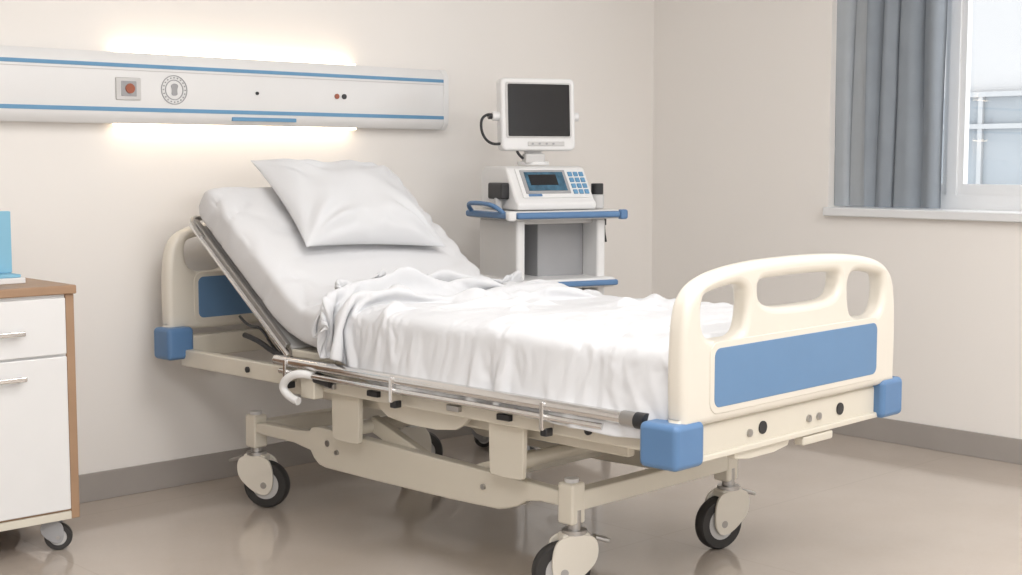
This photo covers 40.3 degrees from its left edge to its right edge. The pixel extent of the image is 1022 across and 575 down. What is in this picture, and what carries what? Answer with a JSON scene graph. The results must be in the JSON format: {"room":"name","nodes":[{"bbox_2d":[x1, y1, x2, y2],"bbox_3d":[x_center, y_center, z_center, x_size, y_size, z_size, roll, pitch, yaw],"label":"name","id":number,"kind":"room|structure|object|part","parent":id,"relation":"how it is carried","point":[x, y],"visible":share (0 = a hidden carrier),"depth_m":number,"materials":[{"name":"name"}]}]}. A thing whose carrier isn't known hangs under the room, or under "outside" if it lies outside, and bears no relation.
{"room":"hospital room","nodes":[
{"label":"hospital room","id":0,"kind":"room"},
{"bbox_2d":[0,0,653,474],"bbox_3d":[-1.839,-0.573,4.604,7.210,2.700,0.200,-5,7,-43],"label":"wall","id":1,"kind":"structure","parent":0,"point":[95,208],"depth_m":5.22,"materials":[{"name":"paint"}]},
{"bbox_2d":[0,45,448,129],"bbox_3d":[-1.232,-0.706,4.961,2.600,0.262,0.086,-5,7,-43],"label":"wall panel","id":2,"kind":"object","parent":1,"relation":"attached to","point":[38,84],"depth_m":5.06,"materials":[{"name":"white plastic"}]},
{"bbox_2d":[115,77,140,99],"bbox_3d":[-1.329,-0.690,4.829,0.095,0.078,0.009,-5,7,-43],"label":"button","id":3,"kind":"object","parent":2,"relation":"attached to","point":[126,88],"depth_m":4.82,"materials":[{"name":"grey plastic"}]},
{"bbox_2d":[79,426,471,503],"bbox_3d":[-1.782,0.730,4.631,6.770,0.100,0.012,-5,7,-43],"label":"baseboard","id":4,"kind":"structure","parent":1,"relation":"attached to","point":[95,486],"depth_m":5.14,"materials":[{"name":"plastic"}]},
{"bbox_2d":[0,433,1021,574],"bbox_3d":[0.388,1.041,2.340,7.210,0.100,6.750,-5,7,-43],"label":"floor","id":5,"kind":"structure","parent":0,"point":[840,504],"depth_m":4.55,"materials":[{"name":"tile"}]},
{"bbox_2d":[0,278,79,549],"bbox_3d":[-1.683,0.401,4.265,0.535,0.822,0.536,-5,7,-43],"label":"base cabinet","id":6,"kind":"object","parent":5,"relation":"on","point":[39,472],"visible":0.99,"depth_m":4.18,"materials":[{"name":"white wood"}]},
{"bbox_2d":[0,211,25,284],"bbox_3d":[-1.644,-0.120,4.238,0.265,0.220,0.160,-5,7,-43],"label":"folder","id":7,"kind":"object","parent":6,"relation":"on","point":[6,275],"visible":1,"depth_m":4.30,"materials":[{"name":"plastic"}]},
{"bbox_3d":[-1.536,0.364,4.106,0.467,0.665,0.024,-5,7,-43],"label":"shadow rail","id":8,"kind":"part","parent":6,"relation":"part of","materials":[{"name":"white plastic"}]},
{"bbox_3d":[-1.641,0.119,4.196,0.461,0.173,0.358,-5,7,-43],"label":"drawer","id":9,"kind":"part","parent":6,"relation":"part of","materials":[{"name":"white plastic"}]},
{"bbox_3d":[-1.526,0.458,4.103,0.461,0.474,0.020,-5,7,-43],"label":"door","id":10,"kind":"part","parent":6,"relation":"part of","materials":[{"name":"white plastic"}]},
{"bbox_3d":[-1.530,0.713,4.131,0.467,0.025,0.022,-5,7,-43],"label":"rail","id":11,"kind":"part","parent":6,"relation":"part of","materials":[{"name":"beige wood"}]},
{"bbox_3d":[-1.513,0.348,4.444,0.028,0.695,0.500,-5,7,-43],"label":"panel","id":12,"kind":"part","parent":6,"relation":"part of","materials":[{"name":"brown wood"}]},
{"bbox_2d":[154,215,901,574],"bbox_3d":[-0.067,0.286,4.492,2.324,1.009,1.114,5,7,44],"label":"hospital bed","id":13,"kind":"object","parent":5,"relation":"on","point":[800,372],"visible":0.78,"depth_m":3.92,"materials":[{"name":"beige plastic"}]},
{"bbox_3d":[-0.907,-0.019,4.657,0.020,0.020,0.649,-5,44,-46],"label":"backrest rail","id":14,"kind":"part","parent":13,"relation":"part of","materials":[{"name":"metal"}]},
{"bbox_3d":[-0.882,0.547,4.822,0.039,0.070,0.039,1,5,14],"label":"stem","id":15,"kind":"part","parent":13,"relation":"part of","materials":[{"name":"metal"}]},
{"bbox_3d":[-0.882,0.495,4.817,0.056,0.115,0.056,5,7,44],"label":"caster post","id":16,"kind":"part","parent":13,"relation":"part of","materials":[{"name":"beige metal"}]},
{"bbox_3d":[-0.882,0.590,4.826,0.082,0.030,0.052,1,5,14],"label":"fork crown","id":17,"kind":"part","parent":13,"relation":"part of","materials":[{"name":"beige plastic"}]},
{"bbox_3d":[-0.809,0.196,4.620,0.262,0.072,0.018,5,7,44],"label":"strut lever","id":18,"kind":"part","parent":13,"relation":"part of","materials":[{"name":"black plastic"}]},
{"bbox_3d":[-0.664,0.311,4.345,0.136,0.112,0.043,1,5,15],"label":"release handle","id":19,"kind":"part","parent":13,"relation":"part of","materials":[{"name":"white plastic"}]},
{"bbox_3d":[-0.581,0.287,4.316,0.062,0.036,0.036,15,13,33],"label":"handle knob","id":20,"kind":"part","parent":13,"relation":"part of","materials":[{"name":"black plastic"}]},
{"bbox_2d":[199,186,482,347],"bbox_3d":[-0.039,-0.056,4.449,2.070,0.520,0.919,5,7,44],"label":"mattress","id":21,"kind":"object","parent":13,"relation":"on","point":[254,227],"visible":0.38,"depth_m":4.71,"materials":[{"name":"white fabric"}]},
{"bbox_2d":[251,159,445,246],"bbox_3d":[-0.576,-0.301,4.984,0.624,0.321,0.360,-5,7,-43],"label":"pillow","id":22,"kind":"object","parent":21,"relation":"on","point":[342,202],"visible":1,"depth_m":4.87,"materials":[{"name":"white fabric"}]},
{"bbox_2d":[311,266,732,438],"bbox_3d":[0.173,0.130,4.231,1.493,0.347,1.050,5,7,44],"label":"sheet","id":23,"kind":"object","parent":21,"relation":"on","point":[547,339],"visible":0.86,"depth_m":3.96,"materials":[{"name":"white fabric"}]},
{"bbox_3d":[-0.511,0.393,4.341,0.136,0.181,0.018,5,7,44],"label":"hanger plate","id":24,"kind":"part","parent":13,"relation":"part of","materials":[{"name":"beige metal"}]},
{"bbox_3d":[-0.312,0.499,4.304,0.030,0.050,0.370,-5,26,-46],"label":"lift arm","id":25,"kind":"part","parent":13,"relation":"part of","materials":[{"name":"beige metal"}]},
{"bbox_3d":[-0.262,0.378,4.121,0.404,0.069,0.014,5,7,44],"label":"gusset plate","id":26,"kind":"part","parent":13,"relation":"part of","materials":[{"name":"beige metal"}]},
{"bbox_3d":[-0.252,0.308,3.974,1.350,0.018,0.018,5,7,44],"label":"guard rail","id":27,"kind":"part","parent":13,"relation":"part of","materials":[{"name":"silver metal"}]},
{"bbox_3d":[-0.215,0.280,3.945,1.500,0.033,0.033,5,7,44],"label":"guard rail","id":28,"kind":"part","parent":13,"relation":"part of","materials":[{"name":"silver metal"}]},
{"bbox_3d":[-0.040,0.523,4.040,0.030,0.050,0.307,-5,-12,-46],"label":"lift arm","id":29,"kind":"part","parent":13,"relation":"part of","materials":[{"name":"beige metal"}]},
{"bbox_3d":[-0.009,0.437,3.856,0.136,0.181,0.018,5,7,44],"label":"hanger plate","id":30,"kind":"part","parent":13,"relation":"part of","materials":[{"name":"beige metal"}]},
{"bbox_3d":[0.166,0.588,3.804,0.056,0.115,0.056,5,7,44],"label":"caster post","id":31,"kind":"part","parent":13,"relation":"part of","materials":[{"name":"beige metal"}]},
{"bbox_3d":[0.173,0.640,3.802,0.039,0.070,0.039,-1,5,-16],"label":"stem","id":32,"kind":"part","parent":13,"relation":"part of","materials":[{"name":"metal"}]},
{"bbox_3d":[0.173,0.683,3.806,0.082,0.030,0.052,-1,5,-16],"label":"fork crown","id":33,"kind":"part","parent":13,"relation":"part of","materials":[{"name":"beige plastic"}]},
{"bbox_3d":[0.667,0.540,4.319,0.056,0.115,0.056,5,7,44],"label":"caster post","id":34,"kind":"part","parent":13,"relation":"part of","materials":[{"name":"beige metal"}]},
{"bbox_3d":[0.674,0.593,4.317,0.039,0.070,0.039,-3,6,-31],"label":"stem","id":35,"kind":"part","parent":13,"relation":"part of","materials":[{"name":"metal"}]},
{"bbox_3d":[0.674,0.636,4.321,0.082,0.030,0.052,-3,6,-31],"label":"fork crown","id":36,"kind":"part","parent":13,"relation":"part of","materials":[{"name":"beige plastic"}]},
{"bbox_2d":[466,201,627,449],"bbox_3d":[0.126,0.159,5.721,0.608,1.038,0.475,-3,6,-28],"label":"cart","id":37,"kind":"object","parent":5,"relation":"on","point":[566,247],"visible":0.28,"depth_m":5.64,"materials":[{"name":"white plastic"}]},
{"bbox_3d":[-0.111,-0.318,5.541,0.054,0.054,0.297,-3,6,-28],"label":"handle","id":38,"kind":"part","parent":37,"relation":"part of","materials":[{"name":"blue plastic"}]},
{"bbox_3d":[-0.037,0.133,5.638,0.040,0.825,0.330,-3,6,-28],"label":"panel","id":39,"kind":"part","parent":37,"relation":"part of","materials":[{"name":"white plastic"}]},
{"bbox_2d":[482,166,603,210],"bbox_3d":[0.129,-0.407,5.652,0.478,0.172,0.323,-3,6,-28],"label":"console","id":40,"kind":"object","parent":37,"relation":"on","point":[518,188],"visible":0.99,"depth_m":5.54,"materials":[{"name":"white plastic"}]},
{"bbox_2d":[480,78,578,164],"bbox_3d":[0.066,-0.670,5.635,0.425,0.349,0.140,-2,6,-21],"label":"patient monitor","id":41,"kind":"object","parent":40,"relation":"on","point":[533,116],"visible":1,"depth_m":5.58,"materials":[{"name":"white plastic"}]},
{"bbox_3d":[-0.058,-0.684,5.558,0.040,0.036,0.036,-2,3,-21],"label":"knob","id":42,"kind":"part","parent":41,"relation":"part of","materials":[{"name":"white plastic"}]},
{"bbox_3d":[0.257,-0.696,5.678,0.035,0.036,0.036,-2,3,-21],"label":"knob","id":43,"kind":"part","parent":41,"relation":"part of","materials":[{"name":"white plastic"}]},
{"bbox_2d":[469,208,618,220],"bbox_3d":[0.131,-0.302,5.676,0.500,0.035,0.410,-3,6,-28],"label":"tray","id":44,"kind":"object","parent":37,"relation":"on","point":[485,214],"depth_m":5.51,"materials":[{"name":"blue plastic"}]},
{"bbox_2d":[481,274,614,287],"bbox_3d":[0.142,-0.029,5.684,0.445,0.040,0.370,-3,6,-28],"label":"shelf","id":45,"kind":"object","parent":37,"relation":"attached to","point":[571,280],"depth_m":5.58,"materials":[{"name":"blue plastic"}]},
{"bbox_3d":[0.290,0.117,5.810,0.040,0.825,0.330,-3,6,-28],"label":"panel","id":46,"kind":"part","parent":37,"relation":"part of","materials":[{"name":"white plastic"}]},
{"bbox_2d":[652,0,1021,438],"bbox_3d":[2.943,-0.570,4.573,0.240,2.700,6.350,-5,7,-43],"label":"wall","id":47,"kind":"structure","parent":0,"point":[744,96],"depth_m":6.20,"materials":[{"name":"paint"}]},
{"bbox_2d":[834,0,947,208],"bbox_3d":[2.303,-0.949,5.109,0.058,1.356,2.615,-5,7,-43],"label":"window curtain","id":48,"kind":"object","parent":47,"relation":"hanging from","point":[891,54],"visible":1,"depth_m":5.87,"materials":[{"name":"fabric"}]},
{"bbox_2d":[823,206,1021,222],"bbox_3d":[2.357,-0.252,5.196,0.255,0.038,2.656,-5,7,-43],"label":"sill","id":49,"kind":"structure","parent":47,"relation":"attached to","point":[848,211],"depth_m":5.72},
{"bbox_2d":[830,417,1021,464],"bbox_3d":[2.855,0.733,4.602,0.012,0.100,6.338,-5,7,-43],"label":"baseboard","id":50,"kind":"structure","parent":47,"relation":"attached to","point":[975,444],"depth_m":5.76,"materials":[{"name":"plastic"}]},
{"bbox_2d":[855,195,1021,210],"bbox_3d":[2.401,-0.305,5.243,0.060,0.060,2.630,-5,7,-43],"label":"frame","id":51,"kind":"object","parent":47,"relation":"attached to","point":[962,202],"visible":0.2,"depth_m":5.71,"materials":[{"name":"white plastic"}]},
{"bbox_3d":[2.401,-1.580,5.126,0.060,0.110,2.630,-5,7,-43],"label":"window","id":52,"kind":"structure","parent":47,"relation":"in","visible":0},
{"bbox_2d":[941,0,1021,195],"bbox_3d":[2.044,-0.990,5.567,0.060,1.245,1.478,-5,7,-43],"label":"window frame","id":53,"kind":"structure","parent":52,"relation":"attached to","point":[957,5],"depth_m":5.76,"materials":[{"name":"white plastic"}]},
{"bbox_3d":[1.692,-0.427,6.000,0.036,0.045,0.443,-5,7,-43],"label":"sash bottom","id":54,"kind":"part","parent":53,"relation":"part of","materials":[{"name":"white plastic"}]},
{"bbox_3d":[1.834,-1.008,5.793,0.036,1.150,0.025,-5,7,-43],"label":"sash side","id":55,"kind":"part","parent":53,"relation":"part of","materials":[{"name":"white plastic"}]},
{"bbox_3d":[1.881,-1.004,5.742,0.036,1.150,0.025,-5,7,-43],"label":"sash side","id":56,"kind":"part","parent":53,"relation":"part of","materials":[{"name":"white plastic"}]},
{"bbox_3d":[2.209,-0.376,5.444,0.036,0.045,0.991,-5,7,-43],"label":"sash bottom","id":57,"kind":"part","parent":53,"relation":"part of","materials":[{"name":"white plastic"}]},
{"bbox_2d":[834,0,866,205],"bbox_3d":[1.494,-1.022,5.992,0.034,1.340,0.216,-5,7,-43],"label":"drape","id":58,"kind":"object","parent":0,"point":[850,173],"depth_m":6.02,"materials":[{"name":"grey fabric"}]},
{"bbox_2d":[976,97,984,183],"bbox_3d":[5.780,-1.773,17.139,0.050,1.200,0.060,-5,7,-43],"label":"bar","id":59,"kind":"object","parent":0,"point":[981,100],"depth_m":17.12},
{"bbox_2d":[941,96,1021,184],"bbox_3d":[5.843,-1.778,17.196,0.120,1.200,1.500,-5,7,-43],"label":"pane","id":60,"kind":"object","parent":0,"point":[1002,148],"depth_m":16.99,"materials":[{"name":"clear glass"}]},
{"bbox_2d":[943,123,1021,129],"bbox_3d":[5.780,-1.982,17.120,0.070,0.060,1.540,-5,7,-43],"label":"rail","id":61,"kind":"object","parent":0,"point":[1004,125],"depth_m":16.94,"materials":[{"name":"white metal"}]},
{"bbox_2d":[944,90,1021,97],"bbox_3d":[5.780,-2.370,17.084,0.070,0.060,1.540,-5,7,-43],"label":"rail","id":62,"kind":"object","parent":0,"point":[994,93],"depth_m":16.91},
{"label":"outside","id":63,"kind":"structure","parent":0,"visible":0},
{"bbox_2d":[944,0,1021,92],"bbox_3d":[7.076,-3.513,18.597,4.000,12.000,30.000,-5,7,-43],"label":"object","id":64,"kind":"object","parent":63,"point":[996,49],"visible":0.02,"depth_m":16.95,"materials":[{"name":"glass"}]}
]}

